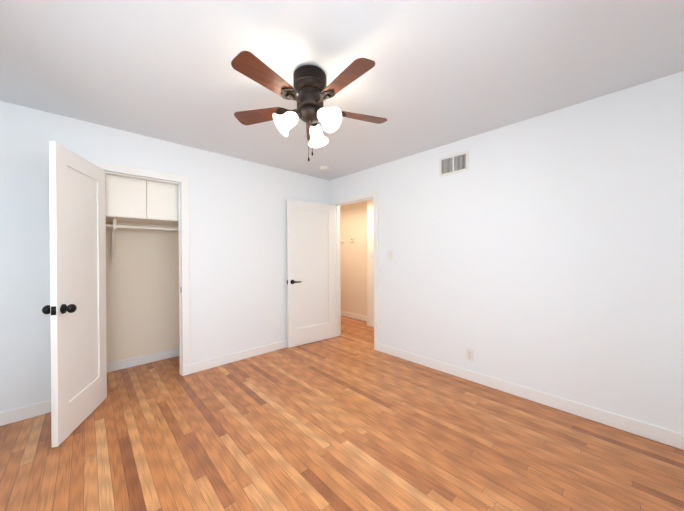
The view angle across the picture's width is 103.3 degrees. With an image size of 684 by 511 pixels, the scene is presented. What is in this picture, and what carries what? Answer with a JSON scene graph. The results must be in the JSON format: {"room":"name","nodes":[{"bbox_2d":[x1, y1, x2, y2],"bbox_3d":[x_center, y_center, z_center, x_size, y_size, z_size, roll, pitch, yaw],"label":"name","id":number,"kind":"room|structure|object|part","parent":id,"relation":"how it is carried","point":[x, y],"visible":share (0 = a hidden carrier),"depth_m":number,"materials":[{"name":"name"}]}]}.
{"room":"empty bedroom","nodes":[
{"label":"empty bedroom","id":0,"kind":"room"},
{"bbox_2d":[106,230,178,362],"bbox_3d":[-2.437,0.053,3.153,1.450,2.440,0.100,0,0,-43],"label":"wall","id":1,"kind":"structure","parent":0,"point":[142,294],"depth_m":3.17,"materials":[{"name":"beige paint"}]},
{"bbox_2d":[105,174,177,261],"bbox_3d":[-2.217,-0.548,2.916,1.250,1.233,0.548,0,0,-43],"label":"upper cabinet","id":2,"kind":"object","parent":1,"relation":"attached to","point":[134,204],"visible":0.35,"depth_m":2.78,"materials":[{"name":"white wood"}]},
{"bbox_3d":[-2.243,-0.768,2.528,0.674,0.787,0.019,0,0,-43],"label":"cab door","id":3,"kind":"part","parent":2,"relation":"part of","materials":[{"name":"white wood"}]},
{"bbox_3d":[-2.198,-0.302,2.897,1.250,0.032,0.032,0,0,-43],"label":"rod","id":4,"kind":"part","parent":2,"relation":"part of","materials":[{"name":"white metal"}]},
{"bbox_3d":[-1.790,-0.772,2.956,0.564,0.787,0.019,0,0,-43],"label":"cab door","id":5,"kind":"part","parent":2,"relation":"part of","materials":[{"name":"white wood"}]},
{"bbox_2d":[107,348,178,371],"bbox_3d":[-2.392,1.223,3.116,1.250,0.100,0.012,0,0,-43],"label":"baseboard","id":6,"kind":"structure","parent":1,"relation":"attached to","point":[132,362],"depth_m":3.16,"materials":[{"name":"white paint"}]},
{"bbox_2d":[0,101,329,411],"bbox_3d":[-1.512,0.049,3.099,3.740,2.440,0.100,0,0,-43],"label":"wall","id":7,"kind":"structure","parent":0,"point":[238,247],"depth_m":2.92,"materials":[{"name":"white paint"}]},
{"bbox_2d":[0,400,50,425],"bbox_3d":[-2.477,1.227,2.108,0.762,0.100,0.012,0,0,-43],"label":"baseboard","id":8,"kind":"structure","parent":7,"relation":"attached to","point":[22,413],"depth_m":2.11,"materials":[{"name":"white paint"}]},
{"bbox_2d":[42,141,106,447],"bbox_3d":[-2.011,0.256,2.095,0.175,2.025,0.674,0,0,-19],"label":"closet door","id":9,"kind":"structure","parent":7,"relation":"in","point":[75,309],"depth_m":2.00,"materials":[{"name":"white paint"}]},
{"bbox_3d":[-1.972,0.365,1.827,0.070,0.068,0.068,0,0,-19],"label":"knob","id":10,"kind":"part","parent":9,"relation":"part of","materials":[{"name":"black metal"}]},
{"bbox_3d":[-1.873,0.364,1.861,0.070,0.068,0.068,0,0,-19],"label":"knob","id":11,"kind":"part","parent":9,"relation":"part of","materials":[{"name":"black metal"}]},
{"bbox_2d":[89,159,99,166],"bbox_3d":[-2.176,0.217,2.390,0.075,2.115,0.018,0,0,-43],"label":"trim","id":12,"kind":"structure","parent":7,"relation":"attached to","point":[96,163],"depth_m":2.38,"materials":[{"name":"white paint"}]},
{"bbox_2d":[100,161,180,181],"bbox_3d":[-1.924,-0.805,2.631,0.634,0.075,0.018,0,0,-43],"label":"trim","id":13,"kind":"structure","parent":7,"relation":"attached to","point":[114,167],"depth_m":2.60,"materials":[{"name":"white paint"}]},
{"bbox_2d":[105,172,179,184],"bbox_3d":[-1.967,-0.763,2.677,0.634,0.010,0.035,0,0,-43],"label":"door frame","id":14,"kind":"object","parent":7,"relation":"attached to","point":[141,178],"visible":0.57,"depth_m":2.66,"materials":[{"name":"white paint"}]},
{"bbox_2d":[104,170,181,374],"bbox_3d":[-1.959,0.245,2.677,0.664,2.055,0.100,0,0,-43],"label":"door frame","id":15,"kind":"structure","parent":7,"relation":"attached to","point":[181,279],"depth_m":2.87,"materials":[{"name":"white paint"}]},
{"bbox_2d":[178,184,180,374],"bbox_3d":[-1.735,0.251,2.894,0.010,2.040,0.035,0,0,-43],"label":"door frame","id":16,"kind":"object","parent":7,"relation":"attached to","point":[179,280],"visible":0.93,"depth_m":2.88,"materials":[{"name":"white paint"}]},
{"bbox_2d":[181,175,189,375],"bbox_3d":[-1.661,0.213,2.877,0.075,2.115,0.018,0,0,-43],"label":"trim","id":17,"kind":"structure","parent":7,"relation":"attached to","point":[185,249],"depth_m":2.87,"materials":[{"name":"white paint"}]},
{"bbox_2d":[190,340,286,373],"bbox_3d":[-0.906,1.214,3.593,1.994,0.100,0.012,0,0,-43],"label":"baseboard","id":18,"kind":"structure","parent":7,"relation":"attached to","point":[214,362],"depth_m":3.24,"materials":[{"name":"white paint"}]},
{"bbox_2d":[0,316,683,510],"bbox_3d":[-0.233,1.294,2.543,5.100,0.060,5.450,0,0,-43],"label":"floor","id":19,"kind":"structure","parent":0,"point":[349,418],"depth_m":1.78,"materials":[{"name":"brown wood"}]},
{"bbox_2d":[0,0,683,180],"bbox_3d":[-0.246,-1.216,2.536,5.100,0.080,5.450,0,0,-43],"label":"ceiling","id":20,"kind":"structure","parent":0,"point":[441,73],"depth_m":1.65,"materials":[{"name":"white paint"}]},
{"bbox_2d":[231,51,386,160],"bbox_3d":[-0.194,-0.891,1.728,1.059,0.565,1.037,0,0,-43],"label":"ceiling fan","id":21,"kind":"object","parent":20,"relation":"hanging from","point":[314,91],"visible":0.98,"depth_m":1.67,"materials":[{"name":"brown wood"}]},
{"bbox_3d":[-0.562,-0.957,1.853,0.261,0.033,0.349,0,0,-43],"label":"blade","id":22,"kind":"part","parent":21,"relation":"part of","materials":[{"name":"brown wood"}]},
{"bbox_3d":[-0.403,-0.957,1.449,0.374,0.033,0.180,0,0,-43],"label":"blade","id":23,"kind":"part","parent":21,"relation":"part of","materials":[{"name":"brown wood"}]},
{"bbox_3d":[-0.366,-0.832,1.712,0.159,0.156,0.143,0,0,-43],"label":"lamp shade","id":24,"kind":"part","parent":21,"relation":"part of","materials":[{"name":"white glass"}]},
{"bbox_2d":[294,110,300,118],"bbox_3d":[-0.274,-0.909,1.737,0.076,0.071,0.056,0,0,-43],"label":"socket","id":25,"kind":"object","parent":21,"relation":"attached to","point":[297,114],"depth_m":1.71,"materials":[{"name":"black metal"}]},
{"bbox_3d":[-0.220,-0.960,2.127,0.299,0.033,0.324,0,0,-43],"label":"blade","id":26,"kind":"part","parent":21,"relation":"part of","materials":[{"name":"brown wood"}]},
{"bbox_3d":[-0.179,-0.834,1.927,0.156,0.156,0.150,0,0,-43],"label":"lamp shade","id":27,"kind":"part","parent":21,"relation":"part of","materials":[{"name":"white glass"}]},
{"bbox_3d":[-0.083,-0.833,1.657,0.151,0.155,0.160,0,0,-43],"label":"lamp shade","id":28,"kind":"part","parent":21,"relation":"part of","materials":[{"name":"white glass"}]},
{"bbox_3d":[0.012,-0.959,1.467,0.140,0.033,0.375,0,0,-43],"label":"blade","id":29,"kind":"part","parent":21,"relation":"part of","materials":[{"name":"brown wood"}]},
{"bbox_3d":[0.141,-0.961,1.879,0.364,0.033,0.227,0,0,-43],"label":"blade","id":30,"kind":"part","parent":21,"relation":"part of","materials":[{"name":"brown wood"}]},
{"bbox_2d":[320,166,329,170],"bbox_3d":[-0.233,-1.161,3.628,0.136,0.037,0.136,0,0,-43],"label":"smoke detector","id":31,"kind":"object","parent":20,"relation":"attached to","point":[324,168],"visible":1,"depth_m":3.59,"materials":[{"name":"white plastic"}]},
{"bbox_2d":[340,201,366,315],"bbox_3d":[0.155,0.033,5.542,0.100,2.440,1.428,0,0,-43],"label":"wall","id":32,"kind":"structure","parent":0,"point":[353,261],"depth_m":5.38,"materials":[{"name":"beige paint"}]},
{"bbox_2d":[341,311,366,320],"bbox_3d":[0.155,1.203,5.471,0.012,0.100,1.328,0,0,-43],"label":"baseboard","id":33,"kind":"structure","parent":32,"relation":"attached to","point":[354,316],"depth_m":5.36,"materials":[{"name":"white wood"}]},
{"bbox_2d":[367,200,373,320],"bbox_3d":[1.226,0.031,4.250,0.320,2.440,1.922,0,0,-43],"label":"wall","id":34,"kind":"structure","parent":0,"point":[370,262],"depth_m":4.78,"materials":[{"name":"white paint"}]},
{"bbox_2d":[367,320,373,326],"bbox_3d":[1.073,1.202,4.180,0.012,0.100,1.834,0,0,-43],"label":"baseboard","id":35,"kind":"structure","parent":34,"relation":"attached to","point":[370,323],"depth_m":4.77,"materials":[{"name":"white wood"}]},
{"bbox_2d":[329,71,683,433],"bbox_3d":[1.149,0.035,2.934,0.100,2.440,3.796,0,0,-43],"label":"wall","id":36,"kind":"structure","parent":0,"point":[544,253],"depth_m":2.22,"materials":[{"name":"white paint"}]},
{"bbox_2d":[287,199,334,347],"bbox_3d":[-0.417,0.243,3.904,0.797,2.025,0.083,0,0,-37],"label":"entry door","id":37,"kind":"structure","parent":36,"relation":"in","point":[310,272],"depth_m":3.89,"materials":[{"name":"white paint"}]},
{"bbox_2d":[335,205,339,336],"bbox_3d":[-0.080,0.238,4.235,0.100,2.040,0.015,0,0,-43],"label":"door frame","id":38,"kind":"structure","parent":36,"relation":"attached to","point":[336,278],"depth_m":4.22,"materials":[{"name":"white paint"}]},
{"bbox_2d":[339,206,340,334],"bbox_3d":[-0.058,0.200,4.297,0.018,2.115,0.075,0,0,-43],"label":"trim","id":39,"kind":"structure","parent":36,"relation":"attached to","point":[339,256],"depth_m":4.26,"materials":[{"name":"white wood"}]},
{"bbox_2d":[334,191,372,204],"bbox_3d":[0.150,-0.820,3.897,0.018,0.075,0.795,0,0,-43],"label":"trim","id":40,"kind":"structure","parent":36,"relation":"attached to","point":[355,197],"depth_m":3.85,"materials":[{"name":"white paint"}]},
{"bbox_2d":[373,190,378,350],"bbox_3d":[0.454,0.200,3.584,0.018,2.115,0.075,0,0,-43],"label":"trim","id":41,"kind":"structure","parent":36,"relation":"attached to","point":[376,267],"depth_m":3.57,"materials":[{"name":"white paint"}]},
{"bbox_2d":[388,250,391,259],"bbox_3d":[0.607,-0.005,3.425,0.012,0.117,0.070,0,0,-43],"label":"switch plate","id":42,"kind":"object","parent":36,"relation":"attached to","point":[389,254],"visible":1,"depth_m":3.42,"materials":[{"name":"white plastic"}]},
{"bbox_2d":[439,150,468,176],"bbox_3d":[1.164,-0.954,2.830,0.010,0.200,0.310,0,0,-43],"label":"air vent","id":43,"kind":"object","parent":36,"relation":"in","point":[454,163],"visible":1,"depth_m":2.83,"materials":[{"name":"white plastic"}]},
{"bbox_2d":[467,348,473,360],"bbox_3d":[1.286,0.993,2.718,0.009,0.117,0.070,0,0,-43],"label":"electrical outlet plate","id":44,"kind":"object","parent":36,"relation":"attached to","point":[470,354],"visible":1,"depth_m":2.71,"materials":[{"name":"white plastic"}]},
{"bbox_2d":[379,343,683,449],"bbox_3d":[1.418,1.205,2.577,0.012,0.100,2.710,0,0,-43],"label":"baseboard","id":45,"kind":"structure","parent":36,"relation":"attached to","point":[654,433],"depth_m":2.21,"materials":[{"name":"white paint"}]},
{"bbox_3d":[0.193,-0.790,3.938,0.100,0.015,0.825,0,0,-43],"label":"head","id":46,"kind":"structure","parent":0,"visible":0},
{"bbox_2d":[336,198,372,205],"bbox_3d":[0.196,-0.778,3.941,0.035,0.010,0.795,0,0,-43],"label":"door frame","id":47,"kind":"object","parent":46,"relation":"attached to","point":[355,202],"visible":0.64,"depth_m":3.95,"materials":[{"name":"white paint"}]}
]}

